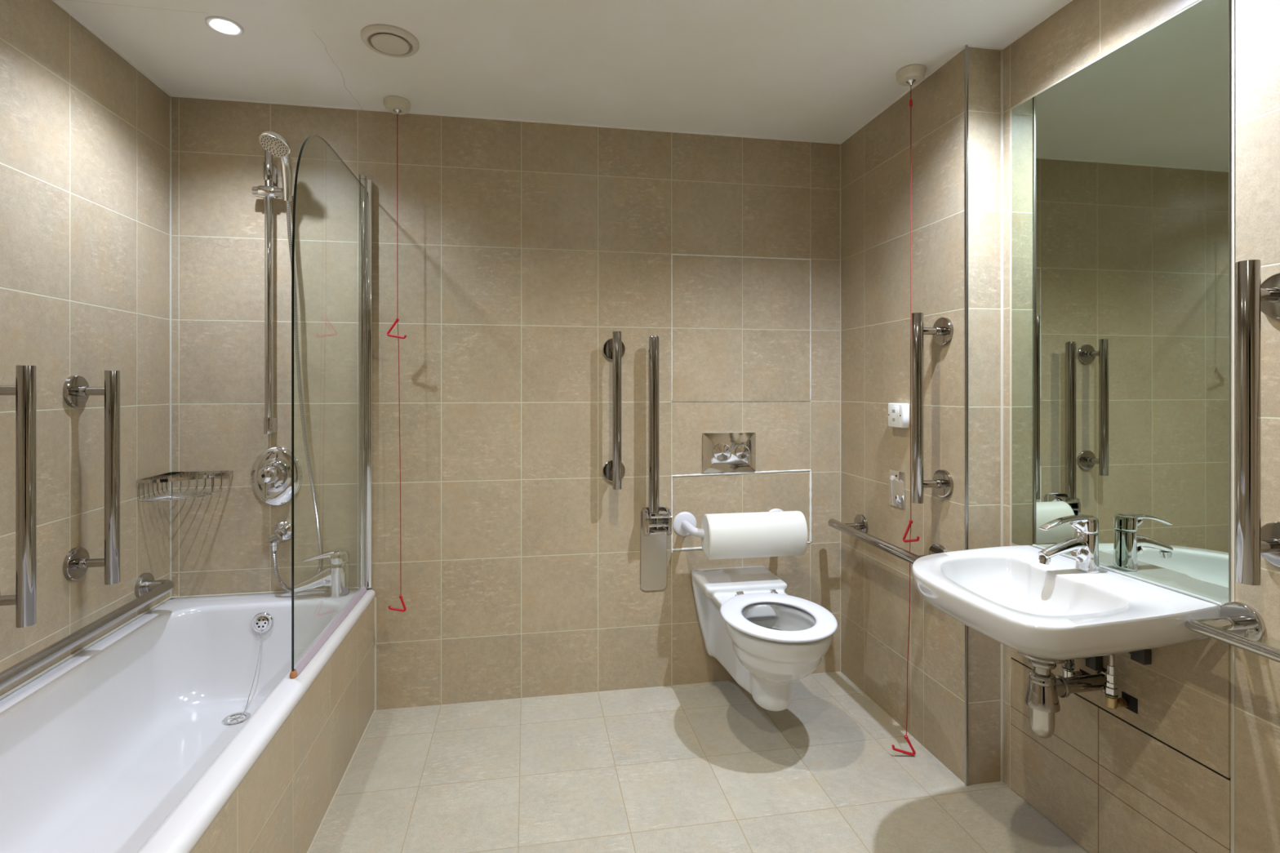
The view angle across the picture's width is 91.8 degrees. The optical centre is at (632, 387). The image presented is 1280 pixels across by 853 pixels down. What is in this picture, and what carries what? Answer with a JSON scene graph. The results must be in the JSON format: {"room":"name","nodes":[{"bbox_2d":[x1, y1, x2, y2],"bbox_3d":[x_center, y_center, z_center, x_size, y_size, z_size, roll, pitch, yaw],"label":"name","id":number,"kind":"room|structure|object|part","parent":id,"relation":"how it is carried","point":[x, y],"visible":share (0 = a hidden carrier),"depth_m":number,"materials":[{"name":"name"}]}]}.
{"room":"accessible bathroom","nodes":[
{"label":"accessible bathroom","id":0,"kind":"room"},
{"bbox_2d":[0,0,169,696],"bbox_3d":[-1.455,0.087,0.726,0.100,2.270,3.224,0,0,-10],"label":"wall","id":1,"kind":"structure","parent":0,"point":[85,134],"depth_m":1.77,"materials":[{"name":"tile"}]},
{"bbox_2d":[0,364,36,627],"bbox_3d":[-1.472,0.256,1.458,0.112,0.614,0.090,0,0,-10],"label":"grab bar","id":2,"kind":"object","parent":1,"relation":"attached to","point":[24,389],"visible":1,"depth_m":1.45,"materials":[{"name":"silver metal"}]},
{"bbox_3d":[-1.479,0.008,1.457,0.083,0.029,0.029,0,0,-10],"label":"post","id":3,"kind":"part","parent":2,"relation":"part of","materials":[{"name":"silver metal"}]},
{"bbox_3d":[-1.479,0.502,1.457,0.083,0.029,0.029,0,0,-10],"label":"post","id":4,"kind":"part","parent":2,"relation":"part of","materials":[{"name":"silver metal"}]},
{"bbox_3d":[-1.434,0.256,1.465,0.035,0.614,0.035,0,0,-10],"label":"rail","id":5,"kind":"part","parent":2,"relation":"part of","materials":[{"name":"silver metal"}]},
{"bbox_2d":[0,596,171,700],"bbox_3d":[-1.516,0.756,1.389,0.009,0.009,1.690,0,0,-10],"label":"trim","id":6,"kind":"structure","parent":1,"relation":"attached to","point":[86,647],"depth_m":1.76,"materials":[{"name":"beige plastic"}]},
{"bbox_2d":[0,573,174,689],"bbox_3d":[-1.466,0.664,1.403,0.107,0.086,1.447,0,0,-10],"label":"rail","id":7,"kind":"object","parent":1,"relation":"attached to","point":[147,590],"visible":1,"depth_m":1.68,"materials":[{"name":"grey metal"}]},
{"bbox_2d":[62,370,119,585],"bbox_3d":[-1.524,0.257,1.763,0.112,0.607,0.090,0,0,-10],"label":"grab bar","id":8,"kind":"object","parent":1,"relation":"attached to","point":[77,390],"visible":1,"depth_m":1.75,"materials":[{"name":"silver metal"}]},
{"bbox_3d":[-1.531,0.012,1.762,0.083,0.029,0.029,0,0,-10],"label":"post","id":9,"kind":"part","parent":8,"relation":"part of","materials":[{"name":"silver metal"}]},
{"bbox_3d":[-1.531,0.500,1.762,0.083,0.029,0.029,0,0,-10],"label":"post","id":10,"kind":"part","parent":8,"relation":"part of","materials":[{"name":"silver metal"}]},
{"bbox_3d":[-1.486,0.257,1.769,0.035,0.607,0.035,0,0,-10],"label":"rail","id":11,"kind":"part","parent":8,"relation":"part of","materials":[{"name":"silver metal"}]},
{"bbox_2d":[169,96,171,599],"bbox_3d":[-1.660,-0.143,2.224,0.008,1.810,0.008,0,0,-10],"label":"trim","id":12,"kind":"structure","parent":1,"relation":"attached to","point":[170,96],"depth_m":2.22,"materials":[{"name":"beige plastic"}]},
{"bbox_2d":[171,96,839,710],"bbox_3d":[-0.184,0.087,2.529,3.014,2.270,0.100,0,0,-10],"label":"wall","id":13,"kind":"structure","parent":0,"point":[523,246],"depth_m":2.42,"materials":[{"name":"tile"}]},
{"bbox_2d":[137,471,233,502],"bbox_3d":[-1.539,0.343,2.141,0.205,0.076,0.200,0,0,-10],"label":"basket","id":14,"kind":"object","parent":13,"relation":"attached to","point":[211,474],"visible":1,"depth_m":2.15,"materials":[{"name":"silver metal"}]},
{"bbox_2d":[171,586,372,599],"bbox_3d":[-1.322,0.756,2.281,0.686,0.008,0.008,0,0,-10],"label":"trim","id":15,"kind":"structure","parent":13,"relation":"attached to","point":[352,588],"depth_m":2.26,"materials":[{"name":"beige plastic"}]},
{"bbox_2d":[251,149,293,434],"bbox_3d":[-1.292,-0.343,2.247,0.145,1.021,0.076,0,0,-1],"label":"shower riser","id":16,"kind":"object","parent":13,"relation":"attached to","point":[268,192],"visible":0.87,"depth_m":2.22,"materials":[{"name":"silver metal"}]},
{"bbox_3d":[-1.312,-0.344,2.234,0.026,1.019,0.026,0,0,-10],"label":"rail","id":17,"kind":"part","parent":16,"relation":"part of","materials":[{"name":"silver metal"}]},
{"bbox_2d":[258,130,293,202],"bbox_3d":[-1.216,-0.760,2.143,0.098,0.190,0.198,0,0,-10],"label":"handset","id":18,"kind":"object","parent":16,"relation":"attached to","point":[273,143],"visible":1,"depth_m":2.11,"materials":[{"name":"silver metal"}]},
{"bbox_3d":[-1.220,-0.760,2.169,0.039,0.191,0.147,0,0,-15],"label":"handle","id":19,"kind":"part","parent":18,"relation":"part of","materials":[{"name":"silver metal"}]},
{"bbox_2d":[250,446,302,505],"bbox_3d":[-1.304,0.328,2.237,0.175,0.216,0.097,0,0,-10],"label":"shower mixer","id":20,"kind":"object","parent":13,"relation":"attached to","point":[271,471],"visible":0.99,"depth_m":2.27,"materials":[{"name":"silver metal"}]},
{"bbox_3d":[-1.307,0.339,2.215,0.064,0.110,0.054,0,0,-10],"label":"knob","id":21,"kind":"part","parent":20,"relation":"part of","materials":[{"name":"silver metal"}]},
{"bbox_2d":[268,520,295,551],"bbox_3d":[-1.280,0.538,2.247,0.076,0.093,0.084,0,0,-10],"label":"outlet","id":22,"kind":"object","parent":13,"relation":"attached to","point":[282,531],"visible":0.98,"depth_m":2.25,"materials":[{"name":"silver metal"}]},
{"bbox_2d":[271,200,323,593],"bbox_3d":[-1.208,0.040,2.237,0.170,1.416,0.027,0,0,-14],"label":"shower hose","id":23,"kind":"object","parent":22,"relation":"attached to","point":[297,352],"visible":0.8,"depth_m":2.23,"materials":[{"name":"silver metal"}]},
{"bbox_2d":[289,134,373,678],"bbox_3d":[-0.939,-0.014,1.974,0.044,1.542,0.738,0,0,-10],"label":"screen","id":24,"kind":"object","parent":13,"relation":"attached to","point":[366,186],"visible":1,"depth_m":2.29,"materials":[{"name":"clear glass"}]},
{"bbox_3d":[-1.003,-0.005,2.300,0.025,1.515,0.025,0,0,-10],"label":"hinge post","id":25,"kind":"part","parent":24,"relation":"part of","materials":[{"name":"silver metal"}]},
{"bbox_2d":[373,596,376,711],"bbox_3d":[-0.975,1.008,2.341,0.010,0.428,0.010,0,0,13],"label":"trim","id":26,"kind":"structure","parent":13,"relation":"attached to","point":[375,597],"depth_m":2.34,"materials":[{"name":"beige plastic"}]},
{"bbox_2d":[386,309,406,386],"bbox_3d":[-0.824,-0.129,2.041,0.092,0.255,0.301,0,0,-10],"label":"handle","id":27,"kind":"object","parent":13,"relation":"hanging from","point":[397,319],"depth_m":2.27,"materials":[{"name":"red plastic"}]},
{"bbox_3d":[-0.857,-0.123,2.273,0.015,1.780,0.003,0,0,-10],"label":"cord","id":28,"kind":"part","parent":27,"relation":"part of","materials":[{"name":"red fabric"}]},
{"bbox_2d":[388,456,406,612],"bbox_3d":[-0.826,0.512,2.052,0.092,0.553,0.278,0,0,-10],"label":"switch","id":29,"kind":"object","parent":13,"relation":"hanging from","point":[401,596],"depth_m":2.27,"materials":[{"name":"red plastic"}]},
{"bbox_2d":[399,391,399,449],"bbox_3d":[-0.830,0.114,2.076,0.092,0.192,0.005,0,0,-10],"label":"switch","id":30,"kind":"object","parent":13,"relation":"hanging from","point":[399,392],"depth_m":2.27,"materials":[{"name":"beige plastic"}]},
{"bbox_2d":[52,0,1072,144],"bbox_3d":[-0.068,-1.046,0.964,2.714,0.005,3.024,0,0,-10],"label":"trim","id":31,"kind":"structure","parent":13,"relation":"attached to","point":[56,2],"depth_m":2.29,"materials":[{"name":"paint"}]},
{"bbox_2d":[602,331,625,489],"bbox_3d":[-0.068,0.090,2.442,0.090,0.611,0.110,0,0,-10],"label":"grab bar","id":32,"kind":"object","parent":13,"relation":"attached to","point":[613,348],"visible":1,"depth_m":2.39,"materials":[{"name":"silver metal"}]},
{"bbox_3d":[-0.061,0.090,2.405,0.035,0.611,0.035,0,0,-10],"label":"rail","id":33,"kind":"part","parent":32,"relation":"part of","materials":[{"name":"silver metal"}]},
{"bbox_2d":[640,335,671,591],"bbox_3d":[0.094,0.312,2.475,0.112,1.032,0.100,0,0,-10],"label":"support rail","id":34,"kind":"object","parent":13,"relation":"attached to","point":[655,520],"visible":1,"depth_m":2.45,"materials":[{"name":"silver metal"}]},
{"bbox_3d":[0.085,0.657,2.521,0.110,0.341,0.006,0,0,-10],"label":"wall plate","id":35,"kind":"part","parent":34,"relation":"part of","materials":[{"name":"silver metal"}]},
{"bbox_2d":[702,431,755,472],"bbox_3d":[0.401,0.272,2.570,0.230,0.165,0.017,0,0,-10],"label":"flush plate","id":36,"kind":"object","parent":13,"relation":"attached to","point":[722,452],"visible":1,"depth_m":2.57,"materials":[{"name":"silver metal"}]},
{"bbox_2d":[672,508,807,559],"bbox_3d":[0.431,0.563,2.446,0.496,0.165,0.271,0,0,-10],"label":"padded backrest","id":37,"kind":"object","parent":13,"relation":"attached to","point":[776,532],"visible":1,"depth_m":2.33,"materials":[{"name":"white plastic"}]},
{"bbox_3d":[0.425,0.562,2.479,0.429,0.033,0.200,0,0,-10],"label":"rail","id":38,"kind":"part","parent":37,"relation":"part of","materials":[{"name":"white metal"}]},
{"bbox_2d":[671,469,811,552],"bbox_3d":[0.459,0.514,2.588,0.616,0.327,0.012,0,0,-10],"label":"trim","id":39,"kind":"structure","parent":13,"relation":"attached to","point":[797,470],"depth_m":2.58,"materials":[{"name":"white"}]},
{"bbox_2d":[671,253,811,399],"bbox_3d":[0.458,-0.247,2.588,0.612,0.598,0.006,0,0,-10],"label":"trim","id":40,"kind":"structure","parent":13,"relation":"attached to","point":[810,260],"depth_m":2.57,"materials":[{"name":"white"}]},
{"bbox_2d":[691,565,837,711],"bbox_3d":[0.461,0.924,2.225,0.374,0.352,0.718,0,0,-10],"label":"toilet","id":41,"kind":"object","parent":13,"relation":"attached to","point":[766,638],"visible":1,"depth_m":2.16,"materials":[{"name":"white ceramic"}]},
{"bbox_3d":[0.485,0.767,2.084,0.374,0.020,0.432,0,0,-10],"label":"seat","id":42,"kind":"part","parent":41,"relation":"part of","materials":[{"name":"white plastic"}]},
{"bbox_2d":[782,400,810,401],"bbox_3d":[0.458,0.060,2.588,0.606,0.002,0.002,0,0,-10],"label":"trim","id":43,"kind":"structure","parent":13,"relation":"attached to","point":[782,401],"depth_m":2.63,"materials":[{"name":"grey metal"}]},
{"bbox_2d":[57,0,1068,142],"bbox_3d":[0.207,-1.098,0.250,3.214,0.100,4.724,0,0,-10],"label":"ceiling","id":44,"kind":"structure","parent":0,"point":[818,70],"depth_m":1.94,"materials":[{"name":"paint"}]},
{"bbox_2d":[204,15,244,35],"bbox_3d":[-1.183,-1.046,1.796,0.094,0.005,0.094,0,0,-10],"label":"recessed light","id":45,"kind":"object","parent":44,"relation":"in","point":[224,25],"visible":1,"depth_m":1.79,"materials":[{"name":"white"}]},
{"bbox_2d":[360,23,419,57],"bbox_3d":[-0.732,-1.038,1.870,0.166,0.020,0.166,0,0,-10],"label":"ceiling vent","id":46,"kind":"object","parent":44,"relation":"in","point":[388,40],"visible":1,"depth_m":1.85,"materials":[{"name":"beige plastic"}]},
{"bbox_2d":[383,95,410,291],"bbox_3d":[-0.827,-0.679,2.058,0.092,0.725,0.423,0,0,-10],"label":"switch","id":47,"kind":"object","parent":44,"relation":"hanging from","point":[397,104],"depth_m":2.26,"materials":[{"name":"beige plastic"}]},
{"bbox_2d":[383,95,410,114],"bbox_3d":[-0.863,-1.031,2.272,0.092,0.034,0.092,0,0,-10],"label":"switch","id":48,"kind":"object","parent":47,"relation":"attached to","point":[396,104],"depth_m":2.25,"materials":[{"name":"beige plastic"}]},
{"bbox_2d":[891,63,926,755],"bbox_3d":[0.920,0.085,2.054,0.096,2.267,0.092,0,0,37],"label":"switch","id":49,"kind":"object","parent":44,"relation":"hanging from","point":[910,74],"visible":0.99,"depth_m":2.05,"materials":[{"name":"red plastic"}]},
{"bbox_3d":[0.913,0.072,2.052,0.020,2.170,0.003,0,0,-10],"label":"cord","id":50,"kind":"part","parent":49,"relation":"part of","materials":[{"name":"red plastic"}]},
{"bbox_2d":[895,63,926,85],"bbox_3d":[0.921,-1.031,2.053,0.092,0.034,0.092,0,0,-10],"label":"switch","id":51,"kind":"object","parent":49,"relation":"attached to","point":[910,74],"depth_m":2.03,"materials":[{"name":"beige plastic"}]},
{"bbox_2d":[309,671,1088,852],"bbox_3d":[0.207,1.272,0.250,3.214,0.100,4.724,0,0,-10],"label":"floor","id":52,"kind":"structure","parent":0,"point":[696,767],"depth_m":1.92,"materials":[{"name":"tile"}]},
{"bbox_2d":[0,588,375,852],"bbox_3d":[-1.170,0.916,1.444,0.699,0.316,1.702,0,0,-10],"label":"bathtub","id":53,"kind":"object","parent":52,"relation":"on","point":[137,741],"visible":0.99,"depth_m":1.72,"materials":[{"name":"white ceramic"}]},
{"bbox_3d":[-1.283,0.951,2.078,0.014,0.235,0.130,0,0,-6],"label":"chain","id":54,"kind":"part","parent":53,"relation":"part of","materials":[{"name":"silver metal"}]},
{"bbox_2d":[290,547,350,599],"bbox_3d":[-1.126,0.672,2.240,0.194,0.174,0.068,0,0,-10],"label":"tap","id":55,"kind":"object","parent":53,"relation":"on","point":[336,576],"visible":1,"depth_m":2.22,"materials":[{"name":"silver metal"}]},
{"bbox_3d":[-1.108,0.612,2.243,0.156,0.054,0.068,0,0,-10],"label":"lever","id":56,"kind":"part","parent":55,"relation":"part of","materials":[{"name":"silver metal"}]},
{"bbox_2d":[190,599,373,852],"bbox_3d":[-0.851,1.008,1.515,0.034,0.427,1.674,0,0,-10],"label":"panel","id":57,"kind":"object","parent":52,"relation":"on","point":[281,804],"visible":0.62,"depth_m":1.61,"materials":[{"name":"tile"}]},
{"bbox_2d":[306,710,375,852],"bbox_3d":[-0.834,1.221,1.517,0.007,0.007,1.672,0,0,-10],"label":"trim","id":58,"kind":"structure","parent":57,"relation":"attached to","point":[357,748],"depth_m":1.88,"materials":[{"name":"beige plastic"}]},
{"bbox_2d":[840,46,1000,785],"bbox_3d":[1.167,0.087,2.317,0.423,2.270,0.774,0,0,-10],"label":"wall","id":59,"kind":"structure","parent":0,"point":[875,160],"depth_m":2.10,"materials":[{"name":"tile"}]},
{"bbox_2d":[840,143,840,671],"bbox_3d":[0.892,0.087,2.662,0.006,2.270,0.006,0,0,-10],"label":"trim","id":60,"kind":"structure","parent":59,"relation":"attached to","point":[840,144],"depth_m":2.66,"materials":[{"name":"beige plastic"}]},
{"bbox_2d":[827,514,946,564],"bbox_3d":[0.907,0.558,2.256,0.108,0.090,0.611,0,0,-10],"label":"grab bar","id":61,"kind":"object","parent":59,"relation":"attached to","point":[858,530],"visible":0.63,"depth_m":2.23,"materials":[{"name":"silver metal"}]},
{"bbox_3d":[0.875,0.558,2.485,0.080,0.029,0.029,0,0,-10],"label":"post","id":62,"kind":"part","parent":61,"relation":"part of","materials":[{"name":"silver metal"}]},
{"bbox_2d":[888,469,905,509],"bbox_3d":[0.957,0.370,2.252,0.012,0.132,0.094,0,0,-10],"label":"plate","id":63,"kind":"object","parent":59,"relation":"attached to","point":[896,478],"visible":1,"depth_m":2.24,"materials":[{"name":"silver metal"}]},
{"bbox_2d":[888,403,909,427],"bbox_3d":[0.951,0.101,2.221,0.035,0.086,0.086,0,0,-10],"label":"socket","id":64,"kind":"object","parent":59,"relation":"attached to","point":[898,413],"visible":1,"depth_m":2.19,"materials":[{"name":"white plastic"}]},
{"bbox_2d":[911,312,953,503],"bbox_3d":[0.951,0.067,1.993,0.112,0.608,0.090,0,0,-10],"label":"grab bar","id":65,"kind":"object","parent":59,"relation":"attached to","point":[942,331],"visible":1,"depth_m":1.97,"materials":[{"name":"silver metal"}]},
{"bbox_3d":[0.912,0.067,1.987,0.035,0.608,0.035,0,0,-10],"label":"rail","id":66,"kind":"part","parent":65,"relation":"part of","materials":[{"name":"silver metal"}]},
{"bbox_3d":[0.957,-0.180,1.994,0.083,0.029,0.029,0,0,-10],"label":"post","id":67,"kind":"part","parent":65,"relation":"part of","materials":[{"name":"silver metal"}]},
{"bbox_3d":[0.957,0.312,1.994,0.083,0.029,0.029,0,0,-10],"label":"post","id":68,"kind":"part","parent":65,"relation":"part of","materials":[{"name":"silver metal"}]},
{"bbox_2d":[964,44,968,786],"bbox_3d":[1.023,0.087,1.900,0.008,2.270,0.007,0,0,-10],"label":"trim","id":69,"kind":"structure","parent":59,"relation":"attached to","point":[966,46],"depth_m":1.90,"materials":[{"name":"grey metal"}]},
{"bbox_2d":[1000,48,1003,782],"bbox_3d":[1.144,0.087,1.920,0.010,2.270,0.010,0,0,-10],"label":"trim","id":70,"kind":"structure","parent":59,"relation":"attached to","point":[1002,50],"depth_m":1.92,"materials":[{"name":"silver plastic"}]},
{"bbox_2d":[1003,0,1279,852],"bbox_3d":[1.491,0.087,0.788,0.300,2.270,2.350,0,0,-10],"label":"wall","id":71,"kind":"structure","parent":0,"point":[1081,33],"depth_m":1.27,"materials":[{"name":"tile"}]},
{"bbox_2d":[911,545,1218,660],"bbox_3d":[0.955,0.543,1.495,0.504,0.163,0.559,0,0,-10],"label":"washbasin","id":72,"kind":"object","parent":71,"relation":"attached to","point":[1054,611],"visible":1,"depth_m":1.39,"materials":[{"name":"white ceramic"}]},
{"bbox_2d":[1017,650,1106,738],"bbox_3d":[1.080,0.746,1.550,0.241,0.244,0.112,0,0,-10],"label":"trap","id":73,"kind":"object","parent":72,"relation":"attached to","point":[1043,690],"visible":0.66,"depth_m":1.52,"materials":[{"name":"silver metal"}]},
{"bbox_2d":[1029,706,1055,738],"bbox_3d":[1.017,0.825,1.539,0.053,0.086,0.053,0,0,-10],"label":"bottle","id":74,"kind":"object","parent":73,"relation":"on","point":[1042,719],"depth_m":1.52,"materials":[{"name":"white plastic"}]},
{"bbox_2d":[1038,515,1099,573],"bbox_3d":[1.090,0.393,1.557,0.161,0.140,0.050,0,0,-5],"label":"tap","id":75,"kind":"object","parent":72,"relation":"on","point":[1084,547],"visible":1,"depth_m":1.54,"materials":[{"name":"silver metal"}]},
{"bbox_3d":[1.092,0.344,1.552,0.154,0.043,0.048,0,0,-10],"label":"lever","id":76,"kind":"part","parent":75,"relation":"part of","materials":[{"name":"silver metal"}]},
{"bbox_2d":[1010,0,1202,546],"bbox_3d":[1.201,-0.182,1.585,0.003,1.325,0.606,0,0,-10],"label":"trim","id":77,"kind":"structure","parent":71,"relation":"attached to","point":[1011,543],"depth_m":1.88,"materials":[{"name":"silver plastic"}]},
{"bbox_2d":[1085,648,1151,671],"bbox_3d":[1.182,0.659,1.532,0.046,0.125,0.164,0,0,-10],"label":"bracket","id":78,"kind":"object","parent":71,"relation":"attached to","point":[1144,657],"visible":0.28,"depth_m":1.47,"materials":[{"name":"grey metal"}]},
{"bbox_3d":[1.174,0.659,1.593,0.042,0.125,0.040,0,0,-10],"label":"bracket arm","id":79,"kind":"part","parent":78,"relation":"part of","materials":[{"name":"grey metal"}]},
{"bbox_2d":[1009,545,1230,777],"bbox_3d":[1.198,0.650,1.591,0.006,0.338,0.596,0,0,-10],"label":"access panel","id":80,"kind":"object","parent":71,"relation":"attached to","point":[1183,696],"visible":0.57,"depth_m":1.39,"materials":[{"name":"tile"}]},
{"bbox_2d":[1061,659,1084,677],"bbox_3d":[1.159,0.689,1.629,0.060,0.167,0.031,0,0,-10],"label":"valve","id":81,"kind":"object","parent":80,"relation":"attached to","point":[1068,668],"visible":0.34,"depth_m":1.62,"materials":[{"name":"silver metal"}]},
{"bbox_2d":[1062,666,1074,670],"bbox_3d":[1.144,0.737,1.629,0.027,0.004,0.027,0,0,-10],"label":"washer","id":82,"kind":"object","parent":81,"relation":"in","point":[1064,668],"depth_m":1.62,"materials":[{"name":"green"}]},
{"bbox_2d":[1080,669,1090,675],"bbox_3d":[1.189,0.759,1.623,0.002,0.022,0.042,0,0,-10],"label":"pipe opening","id":83,"kind":"object","parent":80,"relation":"attached to","point":[1084,673],"visible":0.29,"depth_m":1.63,"materials":[{"name":"black"}]},
{"bbox_2d":[1103,654,1129,709],"bbox_3d":[1.179,0.695,1.512,0.060,0.175,0.030,0,0,-10],"label":"valve","id":84,"kind":"object","parent":80,"relation":"attached to","point":[1111,689],"visible":0.77,"depth_m":1.50,"materials":[{"name":"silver metal"}]},
{"bbox_3d":[1.165,0.705,1.508,0.019,0.053,0.019,0,0,-10],"label":"valve stem","id":85,"kind":"part","parent":84,"relation":"part of","materials":[{"name":"silver metal"}]},
{"bbox_2d":[1104,692,1118,697],"bbox_3d":[1.165,0.747,1.508,0.027,0.004,0.027,0,0,-10],"label":"washer","id":86,"kind":"object","parent":84,"relation":"in","point":[1107,694],"depth_m":1.50,"materials":[{"name":"green"}]},
{"bbox_2d":[1121,691,1137,714],"bbox_3d":[1.209,0.768,1.508,0.002,0.036,0.040,0,0,-10],"label":"hole","id":87,"kind":"object","parent":80,"relation":"attached to","point":[1133,702],"visible":0.8,"depth_m":1.50,"materials":[{"name":"black"}]},
{"bbox_2d":[1010,658,1230,852],"bbox_3d":[1.200,1.022,1.591,0.002,0.394,0.596,0,0,-10],"label":"access panel","id":88,"kind":"object","parent":71,"relation":"attached to","point":[1110,786],"visible":1,"depth_m":1.56,"materials":[{"name":"tile"}]},
{"bbox_2d":[1011,0,1230,605],"bbox_3d":[1.200,-0.185,1.587,0.005,1.311,0.588,0,0,-10],"label":"mirror","id":89,"kind":"object","parent":71,"relation":"attached to","point":[1121,166],"visible":0.92,"depth_m":1.50,"materials":[{"name":"white mirror"}]},
{"bbox_2d":[1011,657,1230,780],"bbox_3d":[1.202,0.822,1.591,0.002,0.008,0.596,0,0,-10],"label":"trim","id":90,"kind":"structure","parent":71,"relation":"attached to","point":[1216,772],"depth_m":1.47,"materials":[{"name":"black"}]},
{"bbox_2d":[1032,544,1222,640],"bbox_3d":[1.201,0.508,1.550,0.009,0.106,0.494,0,0,-10],"label":"trim","id":91,"kind":"structure","parent":71,"relation":"attached to","point":[1220,605],"depth_m":1.43,"materials":[{"name":"grey plastic"}]},
{"bbox_2d":[1184,601,1279,662],"bbox_3d":[1.241,0.484,0.976,0.130,0.080,0.665,0,0,-10],"label":"grab bar","id":92,"kind":"object","parent":71,"relation":"attached to","point":[1239,625],"visible":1,"depth_m":1.24,"materials":[{"name":"silver metal"}]},
{"bbox_2d":[1231,0,1235,852],"bbox_3d":[1.252,0.087,1.293,0.002,2.270,0.007,0,0,-10],"label":"trim","id":93,"kind":"structure","parent":71,"relation":"attached to","point":[1233,2],"depth_m":1.29,"materials":[{"name":"beige plastic"}]},
{"bbox_2d":[1235,259,1279,585],"bbox_3d":[1.214,0.067,1.192,0.109,0.616,0.090,0,0,-10],"label":"grab bar","id":94,"kind":"object","parent":71,"relation":"attached to","point":[1253,297],"visible":1,"depth_m":1.18,"materials":[{"name":"silver metal"}]},
{"bbox_3d":[1.177,0.067,1.186,0.034,0.616,0.034,0,0,-10],"label":"rail","id":95,"kind":"part","parent":94,"relation":"part of","materials":[{"name":"silver metal"}]},
{"bbox_3d":[1.221,-0.178,1.194,0.080,0.029,0.029,0,0,-10],"label":"post","id":96,"kind":"part","parent":94,"relation":"part of","materials":[{"name":"silver metal"}]},
{"bbox_3d":[1.221,0.307,1.194,0.080,0.029,0.029,0,0,-10],"label":"post","id":97,"kind":"part","parent":94,"relation":"part of","materials":[{"name":"silver metal"}]}
]}

